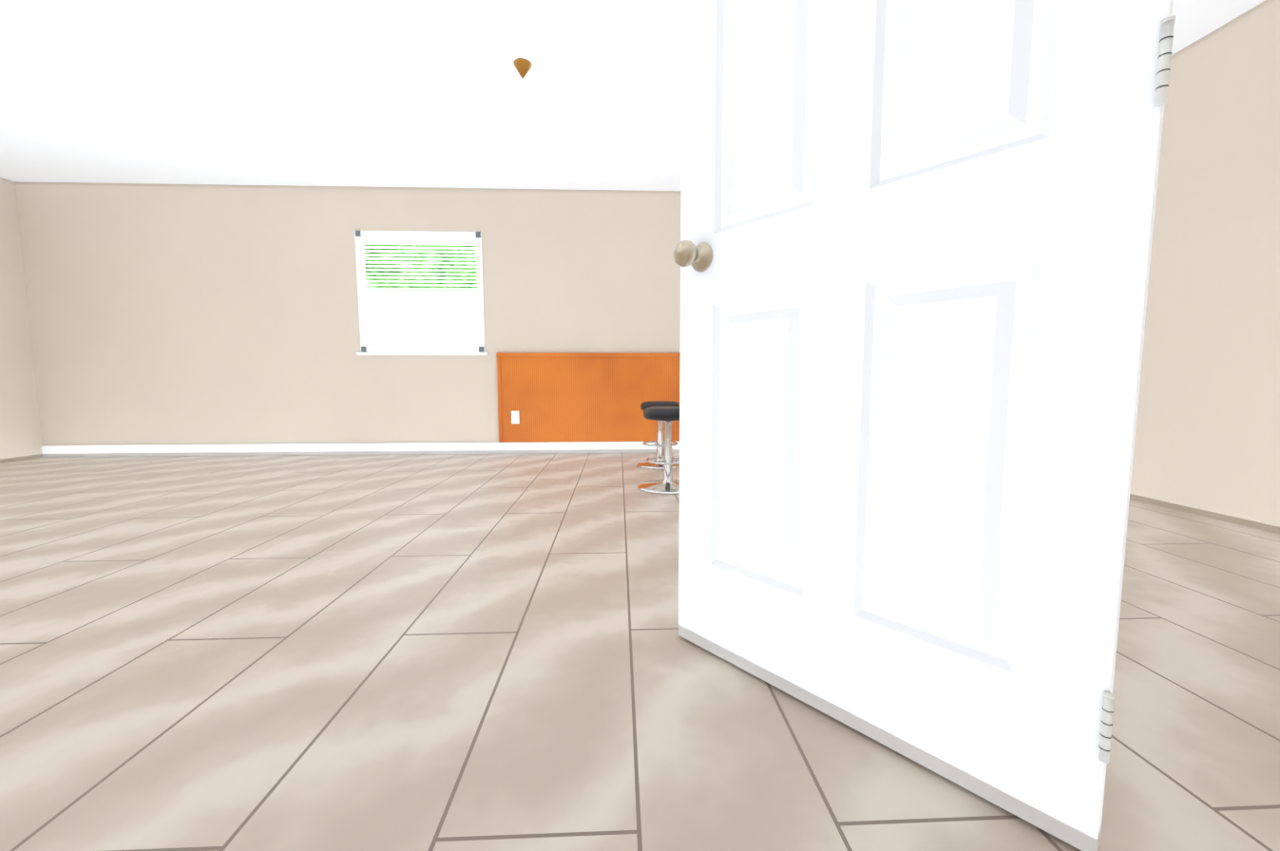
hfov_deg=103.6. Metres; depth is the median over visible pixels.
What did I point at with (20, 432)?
wall
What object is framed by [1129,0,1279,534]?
wall
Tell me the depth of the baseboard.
4.44 m
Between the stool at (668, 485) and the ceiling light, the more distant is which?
the stool at (668, 485)
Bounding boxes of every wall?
[0,177,42,463]
[14,181,681,445]
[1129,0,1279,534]
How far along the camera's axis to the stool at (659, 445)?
3.83 m
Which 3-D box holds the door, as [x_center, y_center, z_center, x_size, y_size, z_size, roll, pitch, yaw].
[0.373,-0.433,0.908,0.183,2.000,0.807,-5,7,-41]
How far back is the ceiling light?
2.60 m
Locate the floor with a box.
[0,453,1279,850]
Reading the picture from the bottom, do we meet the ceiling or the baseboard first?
the baseboard
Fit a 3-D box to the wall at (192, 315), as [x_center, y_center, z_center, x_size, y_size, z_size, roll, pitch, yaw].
[-1.275,-0.966,4.483,8.040,2.440,0.120,0,5,-2]
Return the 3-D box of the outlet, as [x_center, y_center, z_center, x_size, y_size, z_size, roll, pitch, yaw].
[-1.110,-0.072,4.483,0.070,0.115,0.009,0,5,-2]
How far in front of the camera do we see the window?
4.41 m
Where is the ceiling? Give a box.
[0,0,1265,191]
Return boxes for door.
[673,0,1175,850]
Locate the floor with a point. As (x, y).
(403, 653)
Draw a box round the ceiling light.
[513,57,531,78]
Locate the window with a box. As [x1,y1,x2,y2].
[354,230,488,355]
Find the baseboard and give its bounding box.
[41,441,679,458]
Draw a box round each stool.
[635,401,679,469]
[636,406,679,495]
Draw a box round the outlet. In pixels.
[511,411,519,423]

